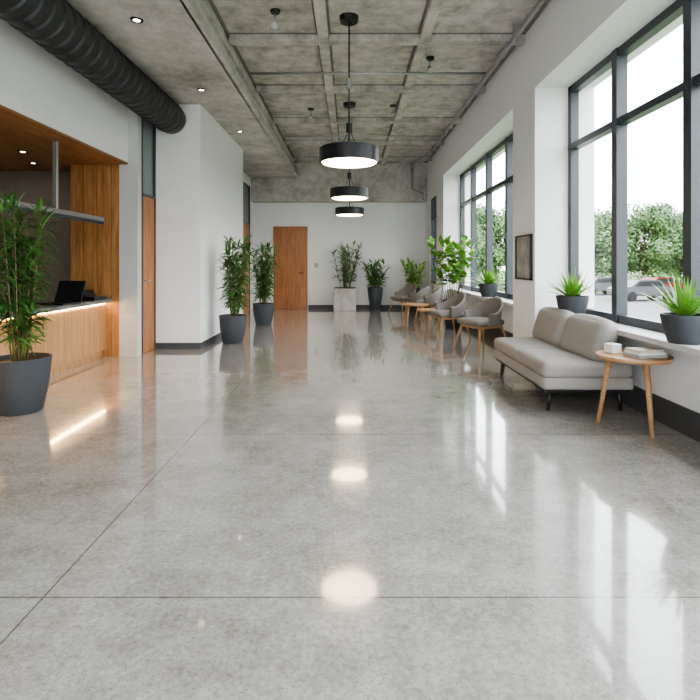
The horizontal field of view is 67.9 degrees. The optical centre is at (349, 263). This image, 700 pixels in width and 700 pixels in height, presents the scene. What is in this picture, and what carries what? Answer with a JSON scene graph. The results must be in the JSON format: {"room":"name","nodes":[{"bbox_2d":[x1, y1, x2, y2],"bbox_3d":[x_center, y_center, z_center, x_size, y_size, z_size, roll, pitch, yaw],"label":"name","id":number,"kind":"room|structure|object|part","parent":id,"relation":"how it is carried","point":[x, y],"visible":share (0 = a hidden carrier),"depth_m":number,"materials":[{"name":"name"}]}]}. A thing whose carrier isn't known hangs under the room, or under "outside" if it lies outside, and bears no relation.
{"room":"reception lobby","nodes":[
{"label":"reception lobby","id":0,"kind":"room"},
{"bbox_2d":[0,171,70,302],"bbox_3d":[-4.725,-0.050,4.900,3.150,2.600,5.400,0,0,0],"label":"wall","id":1,"kind":"structure","parent":0,"point":[35,184],"depth_m":7.50,"materials":[{"name":"paint"}]},
{"bbox_2d":[0,104,127,170],"bbox_3d":[-4.625,-1.357,4.900,3.250,0.025,5.200,0,0,0],"label":"ceiling","id":2,"kind":"structure","parent":0,"point":[18,131],"depth_m":6.06,"materials":[{"name":"brown wood"}]},
{"bbox_2d":[0,141,103,224],"bbox_3d":[-3.270,-0.922,4.800,0.300,0.844,3.600,0,0,0],"label":"shelf","id":3,"kind":"object","parent":2,"relation":"hanging from","point":[58,213],"visible":0.86,"depth_m":5.70,"materials":[{"name":"metal"}]},
{"bbox_3d":[-3.135,-0.520,4.800,0.030,0.040,3.600,0,0,0],"label":"rail","id":4,"kind":"part","parent":3,"relation":"part of","materials":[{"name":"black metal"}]},
{"bbox_2d":[0,19,252,342],"bbox_3d":[-2.750,-0.550,5.700,1.100,3.600,17.800,0,0,0],"label":"wall","id":5,"kind":"structure","parent":0,"point":[200,176],"depth_m":7.66,"materials":[{"name":"white paint"}]},
{"bbox_2d":[71,165,118,355],"bbox_3d":[-3.390,-0.050,7.098,0.780,2.600,0.125,0,0,0],"label":"wall panel","id":6,"kind":"object","parent":5,"relation":"attached to","point":[94,188],"depth_m":7.04,"materials":[{"name":"brown wood"}]},
{"bbox_2d":[119,108,141,355],"bbox_3d":[-2.995,-0.550,7.095,0.250,3.600,0.130,0,0,0],"label":"pillar","id":7,"kind":"structure","parent":5,"relation":"attached to","point":[130,175],"depth_m":7.03,"materials":[{"name":"grey paint"}]},
{"bbox_2d":[143,119,152,195],"bbox_3d":[-2.900,-1.530,7.407,0.020,1.080,0.435,0,0,0],"label":"transom panel","id":8,"kind":"object","parent":5,"relation":"in","point":[147,127],"depth_m":7.42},
{"bbox_2d":[143,196,153,353],"bbox_3d":[-2.895,0.147,7.407,0.050,2.195,0.435,0,0,0],"label":"leaf","id":9,"kind":"object","parent":5,"relation":"attached to","point":[148,203],"visible":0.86,"depth_m":7.41,"materials":[{"name":"brown wood"}]},
{"bbox_2d":[142,118,155,354],"bbox_3d":[-2.894,-0.425,7.407,0.072,3.350,0.495,0,0,0],"label":"frame","id":10,"kind":"object","parent":5,"relation":"attached to","point":[154,128],"visible":0.41,"depth_m":7.62,"materials":[{"name":"metal"}]},
{"bbox_2d":[156,333,220,348],"bbox_3d":[-2.611,1.205,4.793,0.685,0.090,16.002,0,0,2],"label":"baseboard","id":11,"kind":"structure","parent":5,"relation":"attached to","point":[214,338],"depth_m":7.65,"materials":[{"name":"paint"}]},
{"bbox_2d":[243,223,248,312],"bbox_3d":[-2.745,0.098,13.475,0.050,2.295,1.190,0,0,0],"label":"leaf","id":12,"kind":"object","parent":5,"relation":"attached to","point":[245,226],"visible":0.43,"depth_m":13.67,"materials":[{"name":"brown wood"}]},
{"bbox_2d":[243,184,248,222],"bbox_3d":[-2.750,-1.580,13.475,0.020,0.980,1.190,0,0,0],"label":"transom panel","id":13,"kind":"object","parent":5,"relation":"in","point":[245,188],"depth_m":13.63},
{"bbox_2d":[243,181,249,309],"bbox_3d":[-2.744,-0.425,13.475,0.072,3.350,1.250,0,0,0],"label":"frame","id":14,"kind":"object","parent":5,"relation":"attached to","point":[243,181],"visible":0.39,"depth_m":14.07,"materials":[{"name":"metal"}]},
{"bbox_2d":[66,0,297,177],"bbox_3d":[-3.870,-2.665,5.700,4.860,0.630,18.200,0,0,0],"label":"ceiling","id":15,"kind":"structure","parent":0,"point":[182,46],"depth_m":6.12,"materials":[{"name":"concrete"}]},
{"bbox_2d":[0,0,185,133],"bbox_3d":[-2.620,-2.120,2.225,0.460,0.460,10.810,0,0,0],"label":"ventilation duct","id":16,"kind":"object","parent":15,"relation":"hanging from","point":[55,26],"visible":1,"depth_m":5.01,"materials":[{"name":"metal"}]},
{"bbox_2d":[130,17,142,22],"bbox_3d":[-2.050,-2.344,5.000,0.120,0.011,0.120,0,0,0],"label":"recessed light","id":17,"kind":"object","parent":15,"relation":"in","point":[134,19],"depth_m":4.99,"materials":[{"name":"white"}]},
{"bbox_2d":[249,0,544,199],"bbox_3d":[0.305,-2.260,5.550,3.450,1.039,17.400,0,0,0],"label":"conduit pipe","id":18,"kind":"object","parent":15,"relation":"attached to","point":[518,28],"visible":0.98,"depth_m":7.29,"materials":[{"name":"metal"}]},
{"bbox_2d":[253,203,425,308],"bbox_3d":[-0.100,-0.765,14.700,5.800,4.030,0.200,0,0,0],"label":"wall","id":19,"kind":"structure","parent":0,"point":[391,232],"depth_m":14.60,"materials":[{"name":"white paint"}]},
{"bbox_2d":[275,228,305,307],"bbox_3d":[-1.665,0.117,14.582,0.870,2.255,0.033,0,0,0],"label":"leaf","id":20,"kind":"object","parent":19,"relation":"attached to","point":[290,243],"visible":1,"depth_m":14.57,"materials":[{"name":"brown wood"}]},
{"bbox_2d":[274,226,307,308],"bbox_3d":[-1.665,0.100,14.575,0.950,2.300,0.049,0,0,0],"label":"frame","id":21,"kind":"object","parent":19,"relation":"attached to","point":[306,227],"visible":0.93,"depth_m":14.55,"materials":[{"name":"brown wood"}]},
{"bbox_2d":[251,163,426,202],"bbox_3d":[-0.300,-2.249,14.440,4.840,1.059,0.320,0,0,0],"label":"beam","id":22,"kind":"structure","parent":19,"relation":"attached to","point":[391,182],"depth_m":14.28,"materials":[{"name":"concrete"}]},
{"bbox_2d":[308,305,424,308],"bbox_3d":[-0.310,1.200,14.592,4.820,0.100,0.015,0,0,0],"label":"baseboard","id":23,"kind":"structure","parent":19,"relation":"attached to","point":[309,306],"depth_m":14.58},
{"bbox_2d":[0,309,699,699],"bbox_3d":[-1.750,1.350,5.700,9.100,0.200,18.200,0,0,0],"label":"floor","id":24,"kind":"structure","parent":0,"point":[321,504],"depth_m":2.49,"materials":[{"name":"concrete"}]},
{"bbox_2d":[0,352,51,416],"bbox_3d":[-2.800,1.020,4.420,0.470,0.460,0.470,0,0,0],"label":"pot","id":25,"kind":"object","parent":24,"relation":"on","point":[25,379],"depth_m":4.27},
{"bbox_2d":[0,188,62,416],"bbox_3d":[-2.807,0.305,4.418,0.710,1.889,0.736,0,0,41],"label":"bamboo","id":26,"kind":"object","parent":24,"relation":"on","point":[24,374],"visible":1,"depth_m":4.34,"materials":[{"name":"plant"}]},
{"bbox_2d":[0,298,111,375],"bbox_3d":[-3.595,0.858,4.805,0.770,0.785,4.450,0,0,0],"label":"reception desk","id":27,"kind":"object","parent":24,"relation":"on","point":[79,336],"depth_m":6.14,"materials":[{"name":"brown wood"}]},
{"bbox_2d":[12,303,105,318],"bbox_3d":[-3.307,0.524,4.810,0.037,0.016,4.380,0,0,0],"label":"led light","id":28,"kind":"object","parent":27,"relation":"on","point":[98,305],"depth_m":6.21,"materials":[{"name":"white"}]},
{"bbox_2d":[36,281,85,304],"bbox_3d":[-3.350,0.332,6.036,0.380,0.263,0.355,0,0,15],"label":"computer","id":29,"kind":"object","parent":27,"relation":"on","point":[72,292],"visible":0.91,"depth_m":6.14,"materials":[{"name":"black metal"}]},
{"bbox_3d":[-3.316,0.325,6.164,0.380,0.260,0.012,0,-18,15],"label":"screen lid","id":30,"kind":"part","parent":29,"relation":"part of","materials":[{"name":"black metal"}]},
{"bbox_2d":[82,290,105,300],"bbox_3d":[-3.300,0.398,6.660,0.240,0.131,0.240,0,0,10],"label":"card terminal","id":31,"kind":"object","parent":27,"relation":"on","point":[88,295],"visible":0.77,"depth_m":6.62,"materials":[{"name":"black plastic"}]},
{"bbox_2d":[219,314,246,343],"bbox_3d":[-1.860,1.030,8.250,0.430,0.440,0.430,0,0,0],"label":"pot","id":32,"kind":"object","parent":24,"relation":"on","point":[232,326],"depth_m":8.09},
{"bbox_2d":[217,234,258,343],"bbox_3d":[-1.809,0.389,8.254,0.771,1.722,0.713,0,0,17],"label":"palm","id":33,"kind":"object","parent":24,"relation":"on","point":[232,325],"visible":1,"depth_m":8.14,"materials":[{"name":"plant"}]},
{"bbox_2d":[253,303,273,325],"bbox_3d":[-1.780,1.030,10.700,0.430,0.440,0.430,0,0,0],"label":"pot","id":34,"kind":"object","parent":24,"relation":"on","point":[263,312],"depth_m":10.54,"materials":[{"name":"plastic"}]},
{"bbox_2d":[247,240,281,325],"bbox_3d":[-1.740,0.363,10.726,0.794,1.773,0.913,0,0,-38],"label":"palm","id":35,"kind":"object","parent":24,"relation":"on","point":[263,312],"visible":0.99,"depth_m":10.61,"materials":[{"name":"plant"}]},
{"bbox_2d":[328,240,362,310],"bbox_3d":[-0.107,0.292,14.044,0.985,1.916,1.021,0,0,0],"label":"tree","id":36,"kind":"object","parent":24,"relation":"on","point":[344,298],"visible":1,"depth_m":13.78,"materials":[{"name":"green plant"}]},
{"bbox_3d":[-0.140,0.950,14.050,0.600,0.600,0.540,0,0,0],"label":"concrete planter","id":37,"kind":"part","parent":36,"relation":"part of","materials":[{"name":"concrete"}]},
{"bbox_2d":[360,258,390,310],"bbox_3d":[0.689,0.541,14.024,0.873,1.418,0.874,0,0,0],"label":"rubber plant","id":38,"kind":"object","parent":24,"relation":"on","point":[374,293],"visible":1,"depth_m":13.92,"materials":[{"name":"green plant"}]},
{"bbox_3d":[0.680,0.940,14.050,0.420,0.620,0.420,0,0,0],"label":"pot","id":39,"kind":"part","parent":38,"relation":"part of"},
{"bbox_2d":[388,283,420,315],"bbox_3d":[1.354,0.872,12.952,0.592,0.764,0.632,0,0,-30],"label":"lounge chair","id":40,"kind":"object","parent":24,"relation":"on","point":[402,294],"visible":0.74,"depth_m":13.02,"materials":[{"name":"beige fabric"}]},
{"bbox_2d":[390,295,407,299],"bbox_3d":[1.333,0.840,12.940,0.508,0.113,0.508,0,0,-30],"label":"seat cushion","id":41,"kind":"object","parent":40,"relation":"on","point":[397,297],"depth_m":12.76,"materials":[{"name":"beige fabric"}]},
{"bbox_3d":[1.350,1.064,12.950,0.583,0.380,0.603,0,0,-30],"label":"wooden frame","id":42,"kind":"part","parent":40,"relation":"part of","materials":[{"name":"brown wood"}]},
{"bbox_2d":[400,258,426,310],"bbox_3d":[1.705,0.528,13.958,0.750,1.444,0.650,0,0,0],"label":"potted schefflera","id":43,"kind":"object","parent":24,"relation":"on","point":[410,279],"visible":0.72,"depth_m":13.87,"materials":[{"name":"plant"}]},
{"bbox_2d":[409,287,419,310],"bbox_3d":[1.720,0.940,13.950,0.340,0.620,0.340,0,0,0],"label":"pot","id":44,"kind":"object","parent":43,"relation":"on","point":[412,308],"depth_m":13.82,"materials":[{"name":"grey"}]},
{"bbox_2d":[401,303,428,326],"bbox_3d":[1.320,1.032,10.550,0.560,0.443,0.560,0,0,0],"label":"coffee table","id":45,"kind":"object","parent":24,"relation":"on","point":[421,305],"visible":0.95,"depth_m":10.40,"materials":[{"name":"brown wood"}]},
{"bbox_2d":[403,285,434,318],"bbox_3d":[1.663,0.872,12.247,0.592,0.764,0.632,0,0,40],"label":"lounge chair","id":46,"kind":"object","parent":24,"relation":"on","point":[427,290],"visible":0.53,"depth_m":12.00,"materials":[{"name":"beige fabric"}]},
{"bbox_2d":[414,287,441,322],"bbox_3d":[1.704,0.872,11.349,0.592,0.764,0.632,0,0,10],"label":"lounge chair","id":47,"kind":"object","parent":24,"relation":"on","point":[434,298],"visible":0.82,"depth_m":11.11,"materials":[{"name":"beige fabric"}]},
{"bbox_2d":[415,300,438,304],"bbox_3d":[1.680,0.840,11.354,0.508,0.113,0.508,0,0,10],"label":"seat cushion","id":48,"kind":"object","parent":47,"relation":"on","point":[431,302],"depth_m":11.08,"materials":[{"name":"beige fabric"}]},
{"bbox_3d":[1.700,1.064,11.350,0.583,0.380,0.603,0,0,10],"label":"wooden frame","id":49,"kind":"part","parent":47,"relation":"part of","materials":[{"name":"brown wood"}]},
{"bbox_2d":[417,308,439,331],"bbox_3d":[1.500,1.051,9.780,0.480,0.403,0.480,0,0,0],"label":"coffee table","id":50,"kind":"object","parent":24,"relation":"on","point":[422,310],"visible":0.59,"depth_m":9.82,"materials":[{"name":"brown wood"}]},
{"bbox_2d":[425,293,470,339],"bbox_3d":[1.664,0.872,8.851,0.592,0.764,0.632,0,0,-15],"label":"lounge chair","id":51,"kind":"object","parent":24,"relation":"on","point":[452,308],"visible":0.94,"depth_m":8.71,"materials":[{"name":"beige fabric"}]},
{"bbox_2d":[428,309,464,317],"bbox_3d":[1.641,0.840,8.845,0.508,0.113,0.508,0,0,-15],"label":"seat cushion","id":52,"kind":"object","parent":51,"relation":"on","point":[438,313],"depth_m":8.62,"materials":[{"name":"beige fabric"}]},
{"bbox_3d":[1.660,1.064,8.850,0.583,0.380,0.603,0,0,-15],"label":"wooden frame","id":53,"kind":"part","parent":51,"relation":"part of","materials":[{"name":"brown wood"}]},
{"bbox_2d":[425,235,476,328],"bbox_3d":[2.018,0.312,10.156,0.987,1.876,0.851,0,0,-32],"label":"fig tree","id":54,"kind":"object","parent":24,"relation":"on","point":[457,268],"visible":0.84,"depth_m":10.03,"materials":[{"name":"green plant"}]},
{"bbox_3d":[2.000,0.975,10.150,0.380,0.550,0.380,0,0,0],"label":"pot","id":55,"kind":"part","parent":54,"relation":"part of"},
{"bbox_2d":[453,297,505,353],"bbox_3d":[1.924,0.872,7.602,0.592,0.764,0.632,0,0,-25],"label":"lounge chair","id":56,"kind":"object","parent":24,"relation":"on","point":[487,314],"visible":0.99,"depth_m":7.59,"materials":[{"name":"beige fabric"}]},
{"bbox_3d":[1.920,1.064,7.600,0.583,0.380,0.603,0,0,-25],"label":"wooden frame","id":57,"kind":"part","parent":56,"relation":"part of","materials":[{"name":"brown wood"}]},
{"bbox_2d":[457,317,503,326],"bbox_3d":[1.902,0.840,7.591,0.508,0.113,0.508,0,0,-25],"label":"seat cushion","id":58,"kind":"object","parent":56,"relation":"on","point":[466,321],"depth_m":7.40,"materials":[{"name":"beige fabric"}]},
{"bbox_2d":[494,307,633,410],"bbox_3d":[2.000,0.859,5.121,0.768,0.786,1.565,0,0,0],"label":"sofa","id":59,"kind":"object","parent":24,"relation":"on","point":[559,357],"visible":0.97,"depth_m":4.55,"materials":[{"name":"grey fabric"}]},
{"bbox_2d":[494,337,560,359],"bbox_3d":[2.000,0.895,5.510,0.768,0.163,0.782,0,0,0],"label":"seat cushion","id":60,"kind":"object","parent":59,"relation":"on","point":[506,348],"depth_m":5.41,"materials":[{"name":"grey fabric"}]},
{"bbox_2d":[532,307,574,346],"bbox_3d":[2.170,0.675,5.520,0.207,0.429,0.767,18,0,0],"label":"cushion","id":61,"kind":"object","parent":59,"relation":"on","point":[550,323],"depth_m":5.39,"materials":[{"name":"grey fabric"}]},
{"bbox_3d":[2.005,1.060,5.120,0.710,0.040,1.500,0,0,0],"label":"frame","id":62,"kind":"part","parent":59,"relation":"part of","materials":[{"name":"fabric"}]},
{"bbox_2d":[516,348,632,377],"bbox_3d":[2.000,0.895,4.730,0.768,0.163,0.782,0,0,0],"label":"seat cushion","id":63,"kind":"object","parent":59,"relation":"on","point":[535,362],"depth_m":4.38,"materials":[{"name":"grey fabric"}]},
{"bbox_2d":[560,313,618,361],"bbox_3d":[2.170,0.675,4.740,0.207,0.429,0.767,18,0,0],"label":"cushion","id":64,"kind":"object","parent":59,"relation":"on","point":[583,335],"depth_m":4.56,"materials":[{"name":"grey fabric"}]},
{"bbox_2d":[595,349,673,437],"bbox_3d":[2.170,0.974,3.980,0.530,0.557,0.530,0,0,0],"label":"side table","id":65,"kind":"object","parent":24,"relation":"on","point":[609,357],"visible":0.75,"depth_m":3.80,"materials":[{"name":"brown wood"}]},
{"bbox_2d":[604,343,620,353],"bbox_3d":[2.060,0.657,4.080,0.090,0.073,0.090,0,0,-17],"label":"tissue box","id":66,"kind":"object","parent":65,"relation":"on","point":[612,348],"visible":1,"depth_m":4.04,"materials":[{"name":"white paper"}]},
{"bbox_2d":[623,347,666,358],"bbox_3d":[2.210,0.664,3.900,0.240,0.060,0.170,0,0,-11],"label":"book stack","id":67,"kind":"object","parent":65,"relation":"on","point":[635,352],"visible":1,"depth_m":3.84,"materials":[{"name":"white paper"}]},
{"bbox_2d":[625,347,663,352],"bbox_3d":[2.210,0.643,3.900,0.210,0.018,0.150,0,0,-15],"label":"book","id":68,"kind":"object","parent":67,"relation":"on","point":[630,349],"depth_m":3.86,"materials":[{"name":"paper"}]},
{"bbox_2d":[624,350,665,355],"bbox_3d":[2.210,0.662,3.900,0.220,0.020,0.160,0,0,-11],"label":"book","id":69,"kind":"object","parent":67,"relation":"on","point":[626,352],"depth_m":3.83,"materials":[{"name":"white paper"}]},
{"bbox_2d":[623,352,666,358],"bbox_3d":[2.210,0.683,3.900,0.240,0.022,0.170,0,0,-11],"label":"book","id":70,"kind":"object","parent":67,"relation":"on","point":[644,355],"depth_m":3.82,"materials":[{"name":"paper"}]},
{"bbox_2d":[208,0,550,165],"bbox_3d":[0.650,-2.838,5.700,4.300,0.285,18.200,0,0,0],"label":"ceiling","id":71,"kind":"structure","parent":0,"point":[388,35],"depth_m":7.07,"materials":[{"name":"concrete"}]},
{"bbox_2d":[270,8,279,28],"bbox_3d":[-0.820,-2.670,5.698,0.110,0.218,0.136,0,0,0],"label":"ceiling spotlight","id":72,"kind":"object","parent":71,"relation":"attached to","point":[274,11],"depth_m":5.66,"materials":[{"name":"metal"}]},
{"bbox_2d":[308,108,313,119],"bbox_3d":[-0.700,-2.670,9.298,0.110,0.218,0.136,0,0,0],"label":"ceiling spotlight","id":73,"kind":"object","parent":71,"relation":"attached to","point":[309,109],"depth_m":9.26,"materials":[{"name":"metal"}]},
{"bbox_2d":[319,12,378,168],"bbox_3d":[-0.010,-1.956,5.850,0.670,1.647,0.670,0,0,0],"label":"pendant lamp","id":74,"kind":"object","parent":71,"relation":"hanging from","point":[346,155],"visible":1,"depth_m":5.71,"materials":[{"name":"black metal"}]},
{"bbox_3d":[-0.009,-2.024,5.822,0.210,1.452,0.185,0,0,0],"label":"suspension rod","id":75,"kind":"part","parent":74,"relation":"part of","materials":[{"name":"black metal"}]},
{"bbox_3d":[-0.010,-1.218,5.850,0.670,0.167,0.670,0,0,0],"label":"lamp shade","id":76,"kind":"part","parent":74,"relation":"part of","materials":[{"name":"black metal"}]},
{"bbox_3d":[-0.010,-2.749,5.850,0.220,0.059,0.220,0,0,0],"label":"ceiling canopy plate","id":77,"kind":"part","parent":74,"relation":"part of","materials":[{"name":"black metal"}]},
{"bbox_2d":[322,157,376,167],"bbox_3d":[-0.010,-1.141,5.850,0.628,0.018,0.628,0,0,0],"label":"diffuser","id":78,"kind":"object","parent":74,"relation":"attached to","point":[334,162],"depth_m":5.80,"materials":[{"name":"beige"}]},
{"bbox_2d":[343,101,355,108],"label":"pendant lamp","id":79,"kind":"object","parent":71,"relation":"hanging from","point":[352,104],"depth_m":8.93,"materials":[{"name":"black metal"}]},
{"bbox_3d":[-0.010,-2.749,9.000,0.220,0.059,0.220,0,0,0],"label":"ceiling canopy plate","id":80,"kind":"part","parent":79,"relation":"part of","materials":[{"name":"black metal"}]},
{"bbox_2d":[335,201,363,216],"bbox_3d":[-0.010,-1.956,12.100,0.670,1.647,0.670,0,0,0],"label":"pendant lamp","id":81,"kind":"object","parent":71,"relation":"hanging from","point":[349,211],"visible":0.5,"depth_m":11.85,"materials":[{"name":"black metal"}]},
{"bbox_3d":[-0.010,-1.218,12.100,0.670,0.167,0.670,0,0,0],"label":"lamp shade","id":82,"kind":"part","parent":81,"relation":"part of","materials":[{"name":"black metal"}]},
{"bbox_2d":[337,214,361,216],"bbox_3d":[-0.010,-1.141,12.100,0.628,0.018,0.628,0,0,0],"label":"diffuser","id":83,"kind":"object","parent":81,"relation":"attached to","point":[347,215],"depth_m":12.14,"materials":[{"name":"beige"}]},
{"bbox_2d":[330,169,368,200],"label":"pendant lamp","id":84,"kind":"object","parent":71,"relation":"hanging from","point":[349,193],"depth_m":8.75,"materials":[{"name":"black metal"}]},
{"bbox_3d":[-0.010,-1.218,9.000,0.670,0.167,0.670,0,0,0],"label":"lamp shade","id":85,"kind":"part","parent":84,"relation":"part of","materials":[{"name":"black metal"}]},
{"bbox_2d":[332,196,366,200],"bbox_3d":[-0.010,-1.141,9.000,0.628,0.018,0.628,0,0,0],"label":"diffuser","id":86,"kind":"object","parent":84,"relation":"attached to","point":[343,198],"depth_m":8.99,"materials":[{"name":"beige"}]},
{"bbox_2d":[390,104,395,116],"bbox_3d":[0.750,-2.670,9.098,0.110,0.218,0.136,0,0,0],"label":"ceiling spotlight","id":87,"kind":"object","parent":71,"relation":"attached to","point":[392,106],"depth_m":9.06,"materials":[{"name":"metal"}]},
{"bbox_2d":[426,56,433,72],"bbox_3d":[1.080,-2.670,6.998,0.110,0.218,0.136,0,0,0],"label":"ceiling spotlight","id":88,"kind":"object","parent":71,"relation":"attached to","point":[430,58],"depth_m":6.96,"materials":[{"name":"metal"}]},
{"bbox_2d":[426,0,699,412],"bbox_3d":[2.460,-0.765,5.700,0.680,4.030,17.800,0,0,0],"label":"wall","id":89,"kind":"structure","parent":0,"point":[526,98],"depth_m":5.96,"materials":[{"name":"white paint"}]},
{"bbox_2d":[431,196,435,283],"bbox_3d":[2.179,-0.600,13.250,0.102,2.200,1.000,0,0,0],"label":"frame","id":90,"kind":"object","parent":89,"relation":"attached to","point":[433,200],"visible":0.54,"depth_m":13.25,"materials":[{"name":"metal"}]},
{"bbox_2d":[460,133,512,299],"bbox_3d":[2.539,-0.735,9.280,0.102,2.570,5.040,0,0,0],"label":"frame","id":91,"kind":"object","parent":89,"relation":"attached to","point":[507,143],"visible":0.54,"depth_m":9.45,"materials":[{"name":"metal"}]},
{"bbox_2d":[515,234,532,279],"bbox_3d":[2.103,-0.080,6.305,0.030,0.540,0.550,0,0,0],"label":"framed picture","id":92,"kind":"object","parent":89,"relation":"attached to","point":[523,243],"visible":1,"depth_m":6.27,"materials":[{"name":"black metal"}]},
{"bbox_2d":[517,236,528,277],"bbox_3d":[2.110,-0.080,6.305,0.013,0.520,0.530,0,0,0],"label":"print","id":93,"kind":"object","parent":92,"relation":"attached to","point":[522,241],"depth_m":6.30},
{"bbox_2d":[425,307,699,442],"bbox_3d":[2.283,1.150,5.850,0.355,0.200,17.500,0,0,0],"label":"baseboard","id":94,"kind":"structure","parent":89,"relation":"attached to","point":[686,421],"depth_m":4.04,"materials":[{"name":"paint"}]},
{"bbox_2d":[451,288,699,356],"bbox_3d":[2.400,0.573,4.450,0.320,0.045,14.696,0,0,0],"label":"window sill","id":95,"kind":"structure","parent":89,"relation":"attached to","point":[645,335],"depth_m":4.08,"materials":[{"name":"paint"}]},
{"bbox_2d":[475,269,499,296],"bbox_3d":[2.260,0.299,8.735,0.469,0.499,0.603,0,0,0],"label":"agave","id":96,"kind":"object","parent":95,"relation":"on","point":[488,288],"visible":0.99,"depth_m":8.65,"materials":[{"name":"ceramic"}]},
{"bbox_2d":[478,283,498,296],"bbox_3d":[2.330,0.439,8.750,0.330,0.220,0.330,0,0,0],"label":"pot","id":97,"kind":"object","parent":95,"relation":"on","point":[486,289],"depth_m":8.63,"materials":[{"name":"ceramic"}]},
{"bbox_2d":[545,267,596,313],"bbox_3d":[2.249,0.292,5.464,0.485,0.514,0.553,0,0,0],"label":"agave","id":98,"kind":"object","parent":95,"relation":"on","point":[573,301],"visible":0.84,"depth_m":5.36,"materials":[{"name":"plant"}]},
{"bbox_2d":[556,295,588,313],"bbox_3d":[2.330,0.441,5.450,0.324,0.216,0.324,0,0,0],"label":"pot","id":99,"kind":"object","parent":95,"relation":"on","point":[576,304],"depth_m":5.33,"materials":[{"name":"ceramic"}]},
{"bbox_2d":[642,272,699,344],"bbox_3d":[2.266,0.300,3.623,0.427,0.498,0.649,0,0,0],"label":"agave","id":100,"kind":"object","parent":95,"relation":"on","point":[681,325],"visible":1,"depth_m":3.55,"materials":[{"name":"plant"}]},
{"bbox_2d":[568,0,699,332],"bbox_3d":[2.539,-0.735,3.080,0.102,2.570,5.760,0,0,0],"label":"frame","id":101,"kind":"object","parent":89,"relation":"attached to","point":[689,89],"visible":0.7,"depth_m":4.85,"materials":[{"name":"metal"}]},
{"bbox_2d":[660,312,699,344],"bbox_3d":[2.330,0.449,3.620,0.300,0.200,0.300,0,0,0],"label":"pot","id":102,"kind":"object","parent":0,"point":[683,328],"depth_m":3.53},
{"label":"outside","id":103,"kind":"structure","parent":0,"visible":0},
{"bbox_2d":[476,271,679,292],"bbox_3d":[81.600,2.650,60.000,156.800,0.200,280.000,0,0,0],"label":"lawn","id":104,"kind":"structure","parent":103,"point":[501,287],"depth_m":91.45,"materials":[{"name":"green plant"}]},
{"bbox_2d":[476,229,500,284],"bbox_3d":[12.370,-0.481,52.339,5.699,6.063,5.318,0,0,25],"label":"tree","id":105,"kind":"object","parent":104,"relation":"on","point":[480,243],"visible":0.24,"depth_m":50.78,"materials":[{"name":"green plant"}]},
{"bbox_2d":[476,203,504,285],"bbox_3d":[15.177,-2.157,60.215,7.761,9.414,7.245,0,0,-33],"label":"tree","id":106,"kind":"object","parent":104,"relation":"on","point":[480,212],"visible":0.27,"depth_m":57.97,"materials":[{"name":"green plant"}]},
{"bbox_2d":[493,212,504,266],"bbox_3d":[16.748,-1.482,50.566,6.648,8.064,6.206,0,0,-16],"label":"tree","id":107,"kind":"object","parent":104,"relation":"on","point":[498,255],"visible":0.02,"depth_m":50.26,"materials":[{"name":"green plant"}]},
{"bbox_2d":[493,205,504,268],"bbox_3d":[19.803,-3.261,58.841,8.360,11.623,8.645,0,0,-32],"label":"tree","id":108,"kind":"object","parent":104,"relation":"on","point":[503,208],"visible":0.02,"depth_m":58.12,"materials":[{"name":"green plant"}]},
{"bbox_2d":[476,270,682,290],"bbox_3d":[25.220,1.512,46.901,38.202,1.890,2.156,0,0,0],"label":"hedge","id":109,"kind":"object","parent":104,"relation":"on","point":[668,273],"visible":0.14,"depth_m":46.77,"materials":[{"name":"green plant"}]},
{"bbox_2d":[594,206,639,275],"bbox_3d":[25.488,-1.623,53.345,7.845,8.346,7.320,0,0,-24],"label":"tree","id":110,"kind":"object","parent":104,"relation":"on","point":[602,228],"visible":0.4,"depth_m":51.40,"materials":[{"name":"green plant"}]},
{"bbox_2d":[594,293,675,320],"bbox_3d":[21.000,2.540,2.750,18.000,0.020,85.500,0,0,0],"label":"car park","id":111,"kind":"structure","parent":104,"relation":"on","point":[643,308],"depth_m":30.96,"materials":[{"name":"asphalt"}]},
{"bbox_2d":[594,277,610,294],"bbox_3d":[20.588,1.806,42.997,4.257,1.449,1.800,0,0,-15],"label":"car","id":112,"kind":"object","parent":111,"relation":"on","point":[602,283],"visible":0.24,"depth_m":42.09,"materials":[{"name":"paint"}]},
{"bbox_3d":[20.798,1.340,42.163,2.250,0.340,0.001,0,0,-15],"label":"glass","id":113,"kind":"part","parent":112,"relation":"part of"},
{"bbox_2d":[606,279,674,301],"bbox_3d":[20.188,1.806,35.998,4.257,1.449,1.800,0,0,-8],"label":"car","id":114,"kind":"object","parent":111,"relation":"on","point":[635,289],"visible":0.56,"depth_m":35.17,"materials":[{"name":"paint"}]},
{"bbox_3d":[20.295,1.340,35.145,2.250,0.340,0.001,0,0,-8],"label":"glass","id":115,"kind":"part","parent":114,"relation":"part of","materials":[{"name":"glass"}]},
{"bbox_2d":[642,277,682,291],"bbox_3d":[25.188,1.806,42.497,4.257,1.449,1.800,0,0,-12],"label":"car","id":116,"kind":"object","parent":111,"relation":"on","point":[664,280],"visible":0.18,"depth_m":41.77,"materials":[{"name":"red paint"}]},
{"bbox_3d":[25.354,1.340,41.654,2.250,0.340,0.001,0,0,-12],"label":"glass","id":117,"kind":"part","parent":116,"relation":"part of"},
{"bbox_2d":[628,209,672,275],"bbox_3d":[34.827,-2.059,62.087,6.857,9.219,6.631,0,0,-16],"label":"tree","id":118,"kind":"object","parent":104,"relation":"on","point":[646,209],"visible":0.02,"depth_m":61.84,"materials":[{"name":"green plant"}]},
{"bbox_2d":[628,201,682,276],"bbox_3d":[29.498,-1.858,52.259,6.786,8.817,7.269,0,0,-30],"label":"tree","id":119,"kind":"object","parent":104,"relation":"on","point":[654,220],"visible":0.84,"depth_m":51.19,"materials":[{"name":"green plant"}]},
{"bbox_2d":[651,210,682,278],"bbox_3d":[33.576,-1.536,52.872,5.878,8.172,6.079,0,0,1],"label":"tree","id":120,"kind":"object","parent":104,"relation":"on","point":[677,260],"visible":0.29,"depth_m":52.32,"materials":[{"name":"green plant"}]}
]}

